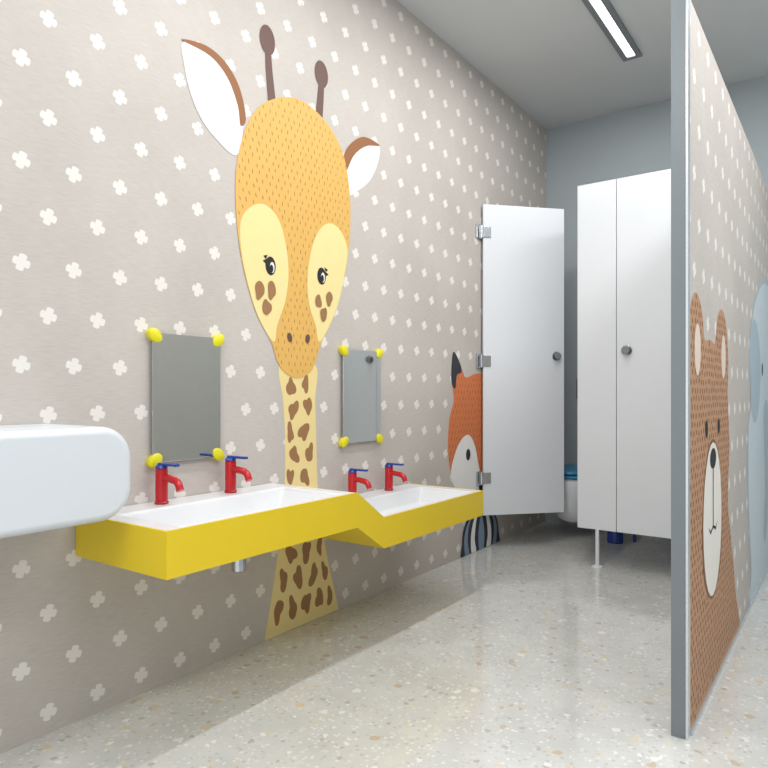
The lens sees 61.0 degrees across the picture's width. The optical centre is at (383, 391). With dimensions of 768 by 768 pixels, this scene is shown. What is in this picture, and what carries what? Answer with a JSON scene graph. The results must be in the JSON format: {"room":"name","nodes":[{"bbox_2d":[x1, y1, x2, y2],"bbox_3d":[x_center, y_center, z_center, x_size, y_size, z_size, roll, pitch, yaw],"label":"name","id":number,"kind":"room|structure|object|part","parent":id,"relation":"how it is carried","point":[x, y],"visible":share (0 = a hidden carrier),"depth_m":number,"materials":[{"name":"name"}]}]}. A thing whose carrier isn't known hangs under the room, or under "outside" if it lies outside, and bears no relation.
{"room":"public restroom","nodes":[
{"label":"public restroom","id":0,"kind":"room"},
{"bbox_2d":[0,0,545,753],"bbox_3d":[-0.626,-0.515,2.494,0.100,3.030,6.530,0,0,36],"label":"wall","id":1,"kind":"structure","parent":0,"point":[118,219],"depth_m":2.33,"materials":[{"name":"paper"}]},
{"bbox_2d":[0,424,129,538],"bbox_3d":[-1.062,0.218,1.533,0.306,0.253,0.860,0,0,36],"label":"station","id":2,"kind":"object","parent":1,"relation":"attached to","point":[53,476],"visible":1,"depth_m":1.63,"materials":[{"name":"white plastic"}]},
{"bbox_2d":[146,328,223,467],"bbox_3d":[-0.692,0.020,2.294,0.025,0.469,0.320,0,0,36],"label":"wall mirror","id":3,"kind":"object","parent":1,"relation":"attached to","point":[185,369],"visible":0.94,"depth_m":2.28,"materials":[{"name":"clear glass"}]},
{"bbox_2d":[76,483,482,579],"bbox_3d":[-0.223,0.516,2.589,0.443,0.297,1.826,0,0,36],"label":"sink","id":4,"kind":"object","parent":1,"relation":"attached to","point":[182,536],"depth_m":2.15,"materials":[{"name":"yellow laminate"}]},
{"bbox_2d":[154,462,183,503],"bbox_3d":[-0.700,0.300,2.129,0.132,0.135,0.046,0,0,36],"label":"tap","id":5,"kind":"object","parent":4,"relation":"on","point":[162,477],"visible":1,"depth_m":2.13,"materials":[{"name":"red metal"}]},
{"bbox_3d":[-0.705,0.237,2.132,0.097,0.009,0.018,0,0,36],"label":"lever","id":6,"kind":"part","parent":5,"relation":"part of","materials":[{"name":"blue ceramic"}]},
{"bbox_3d":[-0.691,0.297,2.122,0.110,0.054,0.025,0,0,36],"label":"spout","id":7,"kind":"part","parent":5,"relation":"part of","materials":[{"name":"red metal"}]},
{"bbox_2d":[109,483,353,530],"bbox_3d":[-0.516,0.411,2.185,0.435,0.084,0.811,0,0,36],"label":"basin","id":8,"kind":"object","parent":4,"relation":"in","point":[270,506],"depth_m":2.18,"materials":[{"name":"white ceramic"}]},
{"bbox_2d":[224,455,251,492],"bbox_3d":[-0.528,0.300,2.369,0.132,0.135,0.046,0,0,36],"label":"tap","id":9,"kind":"object","parent":4,"relation":"on","point":[231,469],"visible":1,"depth_m":2.37,"materials":[{"name":"red metal"}]},
{"bbox_3d":[-0.533,0.237,2.373,0.097,0.009,0.018,0,0,36],"label":"lever","id":10,"kind":"part","parent":9,"relation":"part of","materials":[{"name":"blue metal"}]},
{"bbox_3d":[-0.519,0.297,2.362,0.110,0.054,0.025,0,0,36],"label":"spout","id":11,"kind":"part","parent":9,"relation":"part of","materials":[{"name":"red metal"}]},
{"bbox_2d":[348,468,371,492],"bbox_3d":[-0.110,0.416,2.954,0.132,0.135,0.046,0,0,36],"label":"tap","id":12,"kind":"object","parent":4,"relation":"on","point":[353,479],"visible":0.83,"depth_m":2.96,"materials":[{"name":"red metal"}]},
{"bbox_3d":[-0.115,0.353,2.958,0.097,0.009,0.018,0,0,36],"label":"lever","id":13,"kind":"part","parent":12,"relation":"part of","materials":[{"name":"blue metal"}]},
{"bbox_3d":[-0.100,0.413,2.948,0.110,0.054,0.025,0,0,36],"label":"spout","id":14,"kind":"part","parent":12,"relation":"part of","materials":[{"name":"red metal"}]},
{"bbox_2d":[384,463,407,490],"bbox_3d":[0.059,0.416,3.190,0.132,0.135,0.046,0,0,36],"label":"tap","id":15,"kind":"object","parent":4,"relation":"on","point":[389,473],"visible":1,"depth_m":3.20,"materials":[{"name":"red metal"}]},
{"bbox_3d":[0.054,0.353,3.194,0.097,0.009,0.018,0,0,36],"label":"lever","id":16,"kind":"part","parent":15,"relation":"part of","materials":[{"name":"blue metal"}]},
{"bbox_3d":[0.068,0.413,3.184,0.110,0.054,0.025,0,0,36],"label":"spout","id":17,"kind":"part","parent":15,"relation":"part of","materials":[{"name":"red metal"}]},
{"bbox_2d":[359,484,477,516],"bbox_3d":[0.059,0.527,2.990,0.435,0.084,0.831,0,0,36],"label":"basin","id":18,"kind":"object","parent":4,"relation":"in","point":[406,500],"depth_m":3.10,"materials":[{"name":"white ceramic"}]},
{"bbox_2d":[181,24,379,639],"bbox_3d":[-0.365,-0.240,2.769,0.004,2.474,1.189,0,0,36],"label":"wall mural","id":19,"kind":"object","parent":1,"relation":"attached to","point":[295,183],"visible":0.94,"depth_m":2.75},
{"bbox_2d":[338,345,382,446],"bbox_3d":[-0.105,0.020,3.114,0.025,0.469,0.327,0,0,36],"label":"wall mirror","id":20,"kind":"object","parent":1,"relation":"attached to","point":[361,369],"visible":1,"depth_m":3.10,"materials":[{"name":"clear glass"}]},
{"bbox_2d":[448,352,481,489],"bbox_3d":[0.628,0.262,4.161,0.002,1.001,0.873,0,0,36],"label":"wall mural","id":21,"kind":"object","parent":1,"relation":"attached to","point":[465,420],"visible":0.41,"depth_m":3.98},
{"bbox_2d":[476,223,480,238],"bbox_3d":[0.594,-1.013,4.105,0.010,0.090,0.050,0,0,36],"label":"hinge plate","id":22,"kind":"object","parent":1,"relation":"attached to","point":[478,227],"depth_m":4.09,"materials":[{"name":"silver metal"}]},
{"bbox_2d":[476,354,480,367],"bbox_3d":[0.594,-0.196,4.105,0.010,0.090,0.050,0,0,36],"label":"hinge plate","id":23,"kind":"object","parent":1,"relation":"attached to","point":[478,356],"depth_m":4.09,"materials":[{"name":"silver metal"}]},
{"bbox_2d":[476,471,480,485],"bbox_3d":[0.594,0.545,4.105,0.010,0.090,0.050,0,0,36],"label":"hinge plate","id":24,"kind":"object","parent":1,"relation":"attached to","point":[478,474],"depth_m":4.09,"materials":[{"name":"silver metal"}]},
{"bbox_2d":[461,515,499,556],"bbox_3d":[0.619,0.856,4.143,0.001,0.282,0.542,0,0,36],"label":"wall mural","id":25,"kind":"object","parent":1,"relation":"attached to","point":[480,532],"visible":0.75,"depth_m":4.12,"materials":[{"name":"paint"}]},
{"bbox_2d":[484,355,490,366],"bbox_3d":[0.653,-0.196,4.128,0.050,0.070,0.006,0,0,-12],"label":"hinge leaf","id":26,"kind":"object","parent":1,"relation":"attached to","point":[487,359],"visible":1,"depth_m":4.13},
{"bbox_2d":[484,472,490,483],"bbox_3d":[0.653,0.545,4.128,0.050,0.070,0.006,0,0,-12],"label":"hinge leaf","id":27,"kind":"object","parent":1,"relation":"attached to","point":[487,476],"visible":1,"depth_m":4.13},
{"bbox_2d":[484,226,490,237],"bbox_3d":[0.653,-1.013,4.128,0.050,0.070,0.006,0,0,-12],"label":"hinge leaf","id":28,"kind":"object","parent":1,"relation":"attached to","point":[487,230],"visible":1,"depth_m":4.13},
{"bbox_2d":[482,204,563,515],"bbox_3d":[0.898,-0.204,4.192,0.556,1.972,0.019,0,0,-12],"label":"leaf","id":29,"kind":"object","parent":1,"relation":"attached to","point":[523,256],"visible":0.94,"depth_m":4.18,"materials":[{"name":"white laminate"}]},
{"bbox_2d":[554,352,560,359],"bbox_3d":[1.121,-0.232,4.210,0.042,0.046,0.043,0,0,36],"label":"handle","id":30,"kind":"object","parent":29,"relation":"attached to","point":[557,356],"depth_m":4.20,"materials":[{"name":"silver metal"}]},
{"bbox_2d":[0,521,767,767],"bbox_3d":[0.757,1.050,1.506,3.500,0.100,6.530,0,0,36],"label":"floor","id":31,"kind":"structure","parent":0,"point":[515,651],"depth_m":2.19,"materials":[{"name":"stone"}]},
{"bbox_2d":[607,531,622,543],"bbox_3d":[1.537,0.800,4.334,0.104,0.400,0.104,0,0,36],"label":"toilet brush","id":32,"kind":"object","parent":31,"relation":"on","point":[612,537],"visible":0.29,"depth_m":4.29,"materials":[{"name":"blue plastic"}]},
{"bbox_2d":[577,169,670,568],"bbox_3d":[1.777,-0.095,3.958,0.852,2.190,1.134,0,0,36],"label":"partition","id":33,"kind":"object","parent":31,"relation":"on","point":[624,224],"visible":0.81,"depth_m":3.61,"materials":[{"name":"white laminate"}]},
{"bbox_3d":[1.214,0.994,3.711,0.060,0.012,0.060,0,0,36],"label":"foot plate","id":34,"kind":"part","parent":33,"relation":"part of","materials":[{"name":"silver metal"}]},
{"bbox_3d":[1.333,-0.230,3.593,0.046,0.046,0.024,0,0,36],"label":"knob","id":35,"kind":"part","parent":33,"relation":"part of","materials":[{"name":"grey metal"}]},
{"bbox_3d":[1.542,-0.204,3.477,0.585,1.972,0.018,0,0,36],"label":"door","id":36,"kind":"part","parent":33,"relation":"part of","materials":[{"name":"white laminate"}]},
{"bbox_2d":[671,0,685,739],"bbox_3d":[0.860,-0.075,1.898,0.040,2.150,0.029,0,0,36],"label":"partition wall edge","id":37,"kind":"object","parent":31,"relation":"on","point":[678,7],"visible":0.9,"depth_m":1.89,"materials":[{"name":"metal"}]},
{"bbox_2d":[690,566,767,735],"bbox_3d":[1.698,0.992,3.021,0.007,0.016,2.766,0,0,36],"label":"rail","id":38,"kind":"object","parent":31,"relation":"on","point":[705,702],"visible":1,"depth_m":2.36,"materials":[{"name":"metal"}]},
{"bbox_3d":[1.675,-0.075,3.036,0.040,2.150,2.768,0,0,36],"label":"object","id":39,"kind":"object","parent":31,"relation":"on","visible":0},
{"bbox_2d":[690,0,767,622],"bbox_3d":[1.692,-0.076,3.024,0.003,2.148,2.768,0,0,36],"label":"partition wall","id":40,"kind":"object","parent":39,"relation":"attached to","point":[729,191],"visible":0.57,"depth_m":2.53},
{"bbox_2d":[690,292,739,728],"bbox_3d":[1.200,0.348,2.330,0.002,1.299,1.062,0,0,36],"label":"wall mural","id":41,"kind":"object","parent":40,"relation":"attached to","point":[714,614],"visible":1,"depth_m":2.15},
{"bbox_2d":[748,280,767,603],"bbox_3d":[2.076,0.189,3.556,0.001,1.617,1.440,0,0,36],"label":"wall mural","id":42,"kind":"object","parent":40,"relation":"attached to","point":[758,349],"visible":0.98,"depth_m":3.32},
{"bbox_2d":[481,225,483,238],"bbox_3d":[0.619,-1.013,4.123,0.022,0.084,0.022,0,0,36],"label":"pin","id":43,"kind":"object","parent":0,"point":[482,226],"depth_m":4.11,"materials":[{"name":"silver metal"}]},
{"bbox_2d":[481,354,483,367],"bbox_3d":[0.619,-0.196,4.123,0.022,0.084,0.022,0,0,36],"label":"pin","id":44,"kind":"object","parent":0,"point":[482,356],"depth_m":4.11,"materials":[{"name":"silver metal"}]},
{"bbox_2d":[481,471,483,484],"bbox_3d":[0.619,0.545,4.123,0.022,0.084,0.022,0,0,36],"label":"pin","id":45,"kind":"object","parent":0,"point":[482,473],"depth_m":4.11,"materials":[{"name":"silver metal"}]},
{"bbox_2d":[397,0,767,128],"bbox_3d":[0.757,-2.080,1.506,3.500,0.100,6.530,0,0,36],"label":"ceiling","id":46,"kind":"structure","parent":0,"point":[552,58],"depth_m":3.82,"materials":[{"name":"paint"}]},
{"bbox_2d":[581,0,641,61],"bbox_3d":[0.493,-2.023,2.530,0.110,0.014,3.490,0,0,36],"label":"recessed light","id":47,"kind":"object","parent":46,"relation":"in","point":[603,12],"visible":1,"depth_m":3.62,"materials":[{"name":"white plastic"}]},
{"bbox_2d":[590,0,634,56],"bbox_3d":[0.484,-2.027,2.518,0.050,0.006,3.460,0,0,36],"label":"diffuser","id":48,"kind":"object","parent":47,"relation":"attached to","point":[600,9],"depth_m":3.62,"materials":[{"name":"white plastic"}]},
{"bbox_2d":[546,75,767,524],"bbox_3d":[2.626,-0.515,4.121,3.300,3.030,0.100,0,0,36],"label":"wall","id":49,"kind":"structure","parent":0,"point":[634,141],"depth_m":4.82,"materials":[{"name":"paint"}]},
{"bbox_2d":[556,464,576,522],"bbox_3d":[1.366,0.400,4.594,0.390,1.000,0.594,0,0,36],"label":"toilet","id":50,"kind":"object","parent":49,"relation":"attached to","point":[569,515],"visible":0.26,"depth_m":4.37,"materials":[{"name":"white ceramic"}]},
{"bbox_3d":[1.347,0.570,4.568,0.390,0.030,0.530,0,0,36],"label":"seat","id":51,"kind":"part","parent":50,"relation":"part of","materials":[{"name":"blue plastic"}]},
{"bbox_3d":[1.347,0.539,4.568,0.380,0.027,0.520,0,0,36],"label":"lid","id":52,"kind":"part","parent":50,"relation":"part of","materials":[{"name":"blue plastic"}]},
{"bbox_2d":[686,0,689,740],"bbox_3d":[0.879,-0.075,1.884,0.006,2.150,0.032,0,0,36],"label":"end post edge","id":53,"kind":"object","parent":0,"point":[687,1],"depth_m":1.87,"materials":[{"name":"grey metal"}]}
]}

